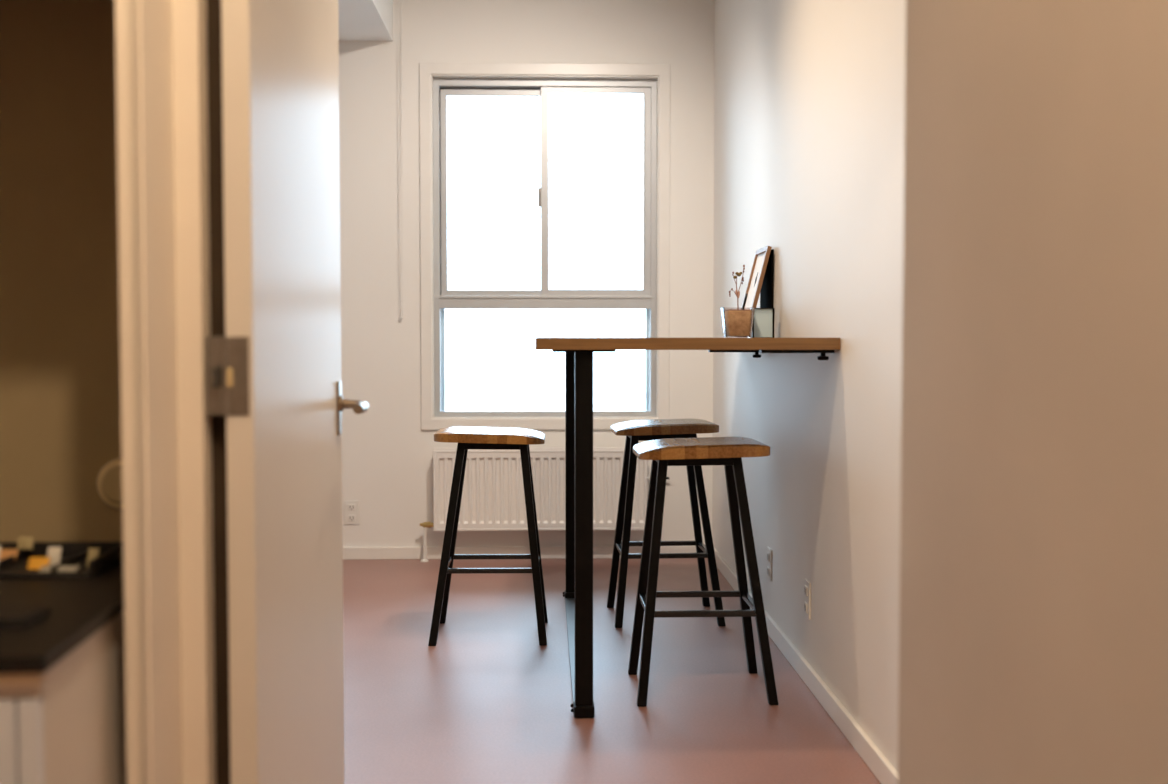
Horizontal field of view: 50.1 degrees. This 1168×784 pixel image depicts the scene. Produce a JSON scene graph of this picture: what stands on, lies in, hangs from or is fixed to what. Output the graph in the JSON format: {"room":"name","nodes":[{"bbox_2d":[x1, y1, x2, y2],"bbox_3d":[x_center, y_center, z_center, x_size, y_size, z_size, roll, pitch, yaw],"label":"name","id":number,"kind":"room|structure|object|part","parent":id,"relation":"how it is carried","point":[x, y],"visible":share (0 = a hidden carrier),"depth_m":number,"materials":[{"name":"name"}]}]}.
{"room":"dining room","nodes":[
{"label":"dining room","id":0,"kind":"room"},
{"bbox_2d":[0,0,122,541],"bbox_3d":[-1.558,-0.425,2.279,1.829,2.780,0.115,0,2,-2],"label":"wall","id":1,"kind":"structure","parent":0,"point":[60,374],"depth_m":2.25,"materials":[{"name":"paint"}]},
{"bbox_2d":[97,458,122,508],"bbox_3d":[-0.833,0.167,2.255,0.092,0.092,0.029,0,2,-2],"label":"wall fitting","id":2,"kind":"object","parent":1,"relation":"attached to","point":[109,481],"visible":0.6,"depth_m":2.24,"materials":[{"name":"beige plastic"}]},
{"bbox_2d":[339,0,714,546],"bbox_3d":[-0.941,-0.584,6.095,3.500,2.780,0.200,0,2,-2],"label":"wall","id":3,"kind":"structure","parent":0,"point":[387,457],"depth_m":6.00,"materials":[{"name":"paint"}]},
{"bbox_2d":[344,501,359,523],"bbox_3d":[-1.120,0.582,6.032,0.072,0.114,0.010,0,2,-2],"label":"wall outlet","id":4,"kind":"object","parent":3,"relation":"attached to","point":[351,508],"visible":1,"depth_m":6.03,"materials":[{"name":"white plastic"}]},
{"bbox_2d":[348,504,354,509],"bbox_3d":[-1.120,0.556,6.029,0.034,0.030,0.005,0,2,-2],"label":"socket","id":5,"kind":"object","parent":4,"relation":"attached to","point":[350,506],"depth_m":6.03,"materials":[{"name":"white plastic"}]},
{"bbox_2d":[348,515,354,520],"bbox_3d":[-1.120,0.608,6.031,0.034,0.030,0.005,0,2,-2],"label":"socket","id":6,"kind":"object","parent":4,"relation":"attached to","point":[350,517],"depth_m":6.03,"materials":[{"name":"white plastic"}]},
{"bbox_2d":[398,0,403,317],"bbox_3d":[-0.870,-1.157,5.948,0.045,1.612,0.050,0,2,-2],"label":"chain","id":7,"kind":"object","parent":3,"relation":"attached to","point":[398,0],"visible":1,"depth_m":5.95,"materials":[{"name":"white plastic"}]},
{"bbox_2d":[343,546,695,559],"bbox_3d":[-0.980,0.780,6.043,3.215,0.060,0.013,0,2,-2],"label":"baseboard","id":8,"kind":"structure","parent":3,"relation":"attached to","point":[547,552],"depth_m":6.05,"materials":[{"name":"white wood"}]},
{"bbox_2d":[419,62,669,429],"bbox_3d":[-0.187,-0.697,6.069,1.198,1.752,0.140,0,2,-2],"label":"window","id":9,"kind":"structure","parent":3,"relation":"in","point":[437,80],"depth_m":6.04,"materials":[{"name":"white plastic"}]},
{"bbox_3d":[-0.439,-0.966,6.095,0.515,1.004,0.022,0,2,-2],"label":"sash","id":10,"kind":"part","parent":9,"relation":"part of","materials":[{"name":"glass"}]},
{"bbox_3d":[0.058,-0.968,6.078,0.536,1.022,0.024,0,2,-2],"label":"sash","id":11,"kind":"part","parent":9,"relation":"part of","materials":[{"name":"glass"}]},
{"bbox_2d":[420,447,668,561],"bbox_3d":[-0.187,0.538,6.008,1.201,0.545,0.107,0,2,-2],"label":"radiator","id":12,"kind":"object","parent":3,"relation":"attached to","point":[493,497],"visible":0.72,"depth_m":5.96,"materials":[{"name":"metal"}]},
{"bbox_2d":[433,447,624,449],"bbox_3d":[-0.207,0.271,5.975,1.023,0.008,0.057,0,2,-2],"label":"grille","id":13,"kind":"object","parent":12,"relation":"attached to","point":[531,448],"depth_m":5.96,"materials":[{"name":"metal"}]},
{"bbox_3d":[-0.207,0.467,5.958,0.989,0.363,0.011,0,2,-2],"label":"fluted panel","id":14,"kind":"part","parent":12,"relation":"part of","materials":[{"name":"metal"}]},
{"bbox_3d":[-0.208,0.467,5.989,1.019,0.385,0.075,0,2,-2],"label":"casing","id":15,"kind":"part","parent":12,"relation":"part of","materials":[{"name":"metal"}]},
{"bbox_2d":[343,558,880,783],"bbox_3d":[-0.807,1.033,1.870,3.500,0.100,8.900,0,2,-2],"label":"floor","id":16,"kind":"structure","parent":0,"point":[487,703],"depth_m":3.75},
{"bbox_2d":[0,611,126,783],"bbox_3d":[-1.356,0.647,1.776,1.398,0.680,0.820,0,2,-5],"label":"base cabinet","id":17,"kind":"object","parent":16,"relation":"on","point":[65,723],"visible":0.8,"depth_m":1.56,"materials":[{"name":"wood"}]},
{"bbox_3d":[-0.888,0.648,1.435,0.467,0.586,0.016,0,2,-5],"label":"door","id":18,"kind":"part","parent":17,"relation":"part of","materials":[{"name":"white wood"}]},
{"bbox_3d":[-1.322,0.346,1.385,1.396,0.018,0.014,0,2,-5],"label":"rail","id":19,"kind":"part","parent":17,"relation":"part of","materials":[{"name":"wood"}]},
{"bbox_2d":[0,562,123,673],"bbox_3d":[-1.357,0.297,1.770,1.416,0.020,0.826,0,2,-5],"label":"countertop","id":20,"kind":"structure","parent":17,"relation":"on","point":[79,607],"depth_m":1.65,"materials":[{"name":"black stone"}]},
{"bbox_2d":[0,606,49,627],"bbox_3d":[-0.840,0.288,1.598,0.280,0.012,0.080,0,2,-2],"label":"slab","id":21,"kind":"object","parent":20,"relation":"on","point":[10,616],"visible":1,"depth_m":1.59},
{"bbox_2d":[0,542,122,578],"bbox_3d":[-0.933,0.264,1.964,0.376,0.031,0.162,0,2,-2],"label":"tray","id":22,"kind":"object","parent":20,"relation":"on","point":[110,555],"visible":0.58,"depth_m":1.98,"materials":[{"name":"black plastic"}]},
{"bbox_2d":[0,549,18,560],"bbox_3d":[-0.926,0.259,1.991,0.045,0.017,0.014,0,2,-2],"label":"sachet","id":23,"kind":"object","parent":22,"relation":"in","point":[4,553],"visible":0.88,"depth_m":1.99,"materials":[{"name":"orange paper"}]},
{"bbox_2d":[17,537,33,548],"bbox_3d":[-0.902,0.244,2.018,0.024,0.019,0.009,0,2,-2],"label":"sachet","id":24,"kind":"object","parent":22,"relation":"in","point":[23,542],"visible":1,"depth_m":2.02,"materials":[{"name":"beige paper"}]},
{"bbox_2d":[27,557,50,569],"bbox_3d":[-0.841,0.264,1.929,0.031,0.018,0.014,0,2,-2],"label":"sachet","id":25,"kind":"object","parent":22,"relation":"in","point":[35,563],"visible":1,"depth_m":1.93,"materials":[{"name":"paper"}]},
{"bbox_2d":[47,547,61,565],"bbox_3d":[-0.826,0.257,1.948,0.020,0.030,0.013,0,2,-2],"label":"sachet","id":26,"kind":"object","parent":22,"relation":"in","point":[54,553],"visible":0.88,"depth_m":1.95,"materials":[{"name":"white paper"}]},
{"bbox_2d":[38,566,79,571],"bbox_3d":[-0.803,0.271,1.913,0.055,0.008,0.020,0,2,-2],"label":"sachet","id":27,"kind":"object","parent":22,"relation":"in","point":[44,568],"visible":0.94,"depth_m":1.91,"materials":[{"name":"white paper"}]},
{"bbox_2d":[86,548,98,566],"bbox_3d":[-0.767,0.258,1.951,0.016,0.027,0.015,0,2,-2],"label":"sachet","id":28,"kind":"object","parent":22,"relation":"in","point":[93,553],"visible":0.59,"depth_m":1.95,"materials":[{"name":"beige paper"}]},
{"bbox_2d":[428,426,547,645],"bbox_3d":[-0.338,0.503,4.503,0.412,0.741,0.372,0,2,-1],"label":"bar stool","id":29,"kind":"object","parent":16,"relation":"on","point":[501,438],"visible":1,"depth_m":4.37,"materials":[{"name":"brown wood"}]},
{"bbox_3d":[-0.478,0.529,4.373,0.167,0.700,0.036,-2,3,-43],"label":"leg","id":30,"kind":"part","parent":29,"relation":"part of","materials":[{"name":"black metal"}]},
{"bbox_3d":[-0.484,0.518,4.630,0.167,0.700,0.036,2,3,40],"label":"leg","id":31,"kind":"part","parent":29,"relation":"part of","materials":[{"name":"black metal"}]},
{"bbox_3d":[-0.334,0.155,4.489,0.387,0.044,0.330,0,2,-1],"label":"seat","id":32,"kind":"part","parent":29,"relation":"part of","materials":[{"name":"brown wood"}]},
{"bbox_3d":[-0.324,0.186,4.490,0.241,0.026,0.196,0,2,-1],"label":"seat frame","id":33,"kind":"part","parent":29,"relation":"part of","materials":[{"name":"black metal"}]},
{"bbox_3d":[-0.178,0.528,4.379,0.035,0.700,0.147,-2,3,-40],"label":"leg","id":34,"kind":"part","parent":29,"relation":"part of","materials":[{"name":"black metal"}]},
{"bbox_3d":[-0.183,0.518,4.636,0.035,0.700,0.147,2,3,38],"label":"leg","id":35,"kind":"part","parent":29,"relation":"part of","materials":[{"name":"black metal"}]},
{"bbox_2d":[607,419,725,627],"bbox_3d":[0.308,0.486,4.784,0.412,0.751,0.372,0,2,-4],"label":"bar stool","id":36,"kind":"object","parent":16,"relation":"on","point":[635,431],"visible":0.98,"depth_m":4.66,"materials":[{"name":"black metal"}]},
{"bbox_3d":[0.142,0.502,4.903,0.035,0.710,0.147,-2,3,-43],"label":"leg","id":37,"kind":"part","parent":36,"relation":"part of","materials":[{"name":"black metal"}]},
{"bbox_3d":[0.159,0.512,4.646,0.035,0.710,0.147,2,3,35],"label":"leg","id":38,"kind":"part","parent":36,"relation":"part of","materials":[{"name":"black metal"}]},
{"bbox_3d":[0.294,0.165,4.770,0.241,0.026,0.196,0,2,-4],"label":"seat frame","id":39,"kind":"part","parent":36,"relation":"part of","materials":[{"name":"black metal"}]},
{"bbox_3d":[0.304,0.133,4.769,0.387,0.044,0.330,0,2,-4],"label":"seat","id":40,"kind":"part","parent":36,"relation":"part of","materials":[{"name":"brown wood"}]},
{"bbox_3d":[0.442,0.501,4.923,0.036,0.710,0.167,2,3,45],"label":"leg","id":41,"kind":"part","parent":36,"relation":"part of","materials":[{"name":"black metal"}]},
{"bbox_3d":[0.459,0.511,4.666,0.167,0.710,0.036,2,3,38],"label":"leg","id":42,"kind":"part","parent":36,"relation":"part of","materials":[{"name":"black metal"}]},
{"bbox_2d":[535,338,839,717],"bbox_3d":[0.259,0.347,4.323,0.839,1.066,1.750,0,2,-2],"label":"bar table","id":43,"kind":"object","parent":16,"relation":"on","point":[578,594],"visible":1,"depth_m":3.49,"materials":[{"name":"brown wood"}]},
{"bbox_3d":[-0.050,0.329,5.094,0.051,1.016,0.050,0,2,-2],"label":"leg","id":44,"kind":"part","parent":43,"relation":"part of","materials":[{"name":"black metal"}]},
{"bbox_3d":[-0.001,0.394,3.514,0.051,1.016,0.050,0,2,-2],"label":"leg","id":45,"kind":"part","parent":43,"relation":"part of","materials":[{"name":"black metal"}]},
{"bbox_3d":[-0.001,-0.116,3.503,0.174,0.006,0.110,0,2,-2],"label":"mounting plate","id":46,"kind":"part","parent":43,"relation":"part of","materials":[{"name":"black metal"}]},
{"bbox_2d":[720,265,754,337],"bbox_3d":[0.524,-0.311,4.279,0.108,0.251,0.108,0,2,-2],"label":"planter","id":47,"kind":"object","parent":43,"relation":"on","point":[734,322],"visible":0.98,"depth_m":4.25,"materials":[{"name":"ceramic"}]},
{"bbox_3d":[0.523,-0.356,4.278,0.052,0.152,0.008,-1,2,-12],"label":"stem","id":48,"kind":"part","parent":47,"relation":"part of","materials":[{"name":"brown plant"}]},
{"bbox_3d":[0.524,-0.237,4.282,0.108,0.104,0.108,0,2,-2],"label":"pot","id":49,"kind":"part","parent":47,"relation":"part of","materials":[{"name":"clear glass"}]},
{"bbox_2d":[735,246,771,336],"bbox_3d":[0.613,-0.361,4.545,0.095,0.324,0.250,0,2,-2],"label":"picture frame","id":50,"kind":"object","parent":43,"relation":"on","point":[761,258],"visible":0.8,"depth_m":4.54,"materials":[{"name":"brown wood"}]},
{"bbox_3d":[0.639,-0.138,4.620,0.032,0.022,0.032,0,2,-2],"label":"bracket knob","id":51,"kind":"part","parent":43,"relation":"part of","materials":[{"name":"black metal"}]},
{"bbox_2d":[751,308,773,337],"bbox_3d":[0.619,-0.238,4.328,0.076,0.104,0.025,0,2,-2],"label":"framed card","id":52,"kind":"object","parent":43,"relation":"on","point":[763,323],"visible":0.79,"depth_m":4.32,"materials":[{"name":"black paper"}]},
{"bbox_2d":[760,249,773,307],"bbox_3d":[0.668,-0.355,4.570,0.008,0.316,0.235,0,2,-2],"label":"board","id":53,"kind":"object","parent":43,"relation":"on","point":[767,289],"visible":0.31,"depth_m":4.51,"materials":[{"name":"black"}]},
{"bbox_3d":[0.673,-0.101,3.522,0.032,0.022,0.032,0,2,-2],"label":"bracket knob","id":54,"kind":"part","parent":43,"relation":"part of","materials":[{"name":"black metal"}]},
{"bbox_2d":[628,437,777,706],"bbox_3d":[0.353,0.524,3.791,0.412,0.757,0.372,0,2,-2],"label":"bar stool","id":55,"kind":"object","parent":16,"relation":"on","point":[728,452],"visible":1,"depth_m":3.67,"materials":[{"name":"black metal"}]},
{"bbox_3d":[0.191,0.540,3.914,0.035,0.716,0.147,-2,3,-41],"label":"leg","id":56,"kind":"part","parent":55,"relation":"part of","materials":[{"name":"black metal"}]},
{"bbox_3d":[0.201,0.551,3.657,0.035,0.716,0.147,2,3,37],"label":"leg","id":57,"kind":"part","parent":55,"relation":"part of","materials":[{"name":"black metal"}]},
{"bbox_3d":[0.339,0.201,3.777,0.241,0.026,0.196,0,2,-2],"label":"seat frame","id":58,"kind":"part","parent":55,"relation":"part of","materials":[{"name":"black metal"}]},
{"bbox_3d":[0.349,0.168,3.776,0.387,0.045,0.330,0,2,-2],"label":"seat","id":59,"kind":"part","parent":55,"relation":"part of","materials":[{"name":"brown wood"}]},
{"bbox_3d":[0.491,0.539,3.926,0.167,0.716,0.036,-2,3,-44],"label":"leg","id":60,"kind":"part","parent":55,"relation":"part of","materials":[{"name":"black metal"}]},
{"bbox_3d":[0.501,0.550,3.669,0.167,0.716,0.036,2,3,39],"label":"leg","id":61,"kind":"part","parent":55,"relation":"part of","materials":[{"name":"black metal"}]},
{"bbox_2d":[712,0,905,771],"bbox_3d":[0.784,-0.495,3.959,0.185,2.780,4.180,0,2,-2],"label":"wall","id":62,"kind":"structure","parent":0,"point":[809,95],"depth_m":3.69,"materials":[{"name":"paint"}]},
{"bbox_2d":[767,547,771,580],"bbox_3d":[0.670,0.622,4.528,0.010,0.114,0.072,0,2,-2],"label":"wall outlet","id":63,"kind":"object","parent":62,"relation":"attached to","point":[769,551],"visible":1,"depth_m":4.51,"materials":[{"name":"white plastic"}]},
{"bbox_2d":[714,548,897,783],"bbox_3d":[0.684,0.863,4.007,0.015,0.062,4.165,0,2,-2],"label":"baseboard","id":64,"kind":"structure","parent":62,"relation":"attached to","point":[872,756],"depth_m":3.54,"materials":[{"name":"white wood"}]},
{"bbox_2d":[804,579,810,619],"bbox_3d":[0.690,0.642,3.873,0.010,0.114,0.072,0,2,-2],"label":"wall outlet","id":65,"kind":"object","parent":62,"relation":"attached to","point":[807,585],"visible":1,"depth_m":3.86,"materials":[{"name":"white plastic"}]},
{"bbox_2d":[804,585,807,595],"bbox_3d":[0.688,0.616,3.872,0.005,0.030,0.034,0,2,-2],"label":"socket","id":66,"kind":"object","parent":65,"relation":"attached to","point":[805,586],"depth_m":3.87,"materials":[{"name":"white plastic"}]},
{"bbox_2d":[804,602,807,612],"bbox_3d":[0.688,0.668,3.874,0.005,0.030,0.034,0,2,-2],"label":"socket","id":67,"kind":"object","parent":65,"relation":"attached to","point":[805,603],"depth_m":3.87,"materials":[{"name":"white plastic"}]},
{"bbox_2d":[898,0,1167,783],"bbox_3d":[0.779,-0.315,-0.359,0.465,2.780,4.460,0,2,-2],"label":"wall","id":68,"kind":"structure","parent":0,"point":[1033,629],"depth_m":1.37,"materials":[{"name":"paint"}]},
{"bbox_3d":[-0.807,-1.844,1.751,3.500,0.100,8.900,0,2,-2],"label":"ceiling","id":69,"kind":"structure","parent":0,"visible":0},
{"bbox_2d":[338,0,392,40],"bbox_3d":[-1.694,-1.747,4.200,1.679,0.298,3.440,0,2,-2],"label":"ceiling beam","id":70,"kind":"structure","parent":69,"relation":"attached to","point":[358,20],"depth_m":5.63,"materials":[{"name":"white paint"}]},
{"bbox_3d":[-0.605,-0.418,2.102,0.065,2.780,0.530,0,2,-2],"label":"wall partition","id":71,"kind":"structure","parent":0,"visible":0},
{"bbox_2d":[115,0,215,783],"bbox_3d":[-0.598,-0.096,1.833,0.067,2.160,0.312,1,2,12],"label":"trim","id":72,"kind":"structure","parent":71,"relation":"attached to","point":[161,45],"depth_m":1.78,"materials":[{"name":"white wood"}]},
{"bbox_2d":[206,0,230,783],"bbox_3d":[-0.553,-0.070,1.915,0.024,2.100,0.055,0,2,-2],"label":"trim","id":73,"kind":"structure","parent":71,"relation":"attached to","point":[213,7],"depth_m":1.89,"materials":[{"name":"brown rubber"}]},
{"bbox_2d":[206,0,368,783],"bbox_3d":[-0.508,-0.064,2.280,0.113,2.042,0.878,0,2,-1],"label":"door","id":74,"kind":"structure","parent":71,"relation":"in","point":[274,375],"depth_m":2.07,"materials":[{"name":"wood"}]},
{"bbox_3d":[-0.524,0.034,2.676,0.006,0.115,0.040,0,2,-3],"label":"handle","id":75,"kind":"part","parent":74,"relation":"part of","materials":[{"name":"silver metal"}]},
{"bbox_3d":[-0.488,0.030,2.630,0.065,0.028,0.118,0,2,-2],"label":"lever","id":76,"kind":"part","parent":74,"relation":"part of","materials":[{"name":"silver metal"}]}
]}

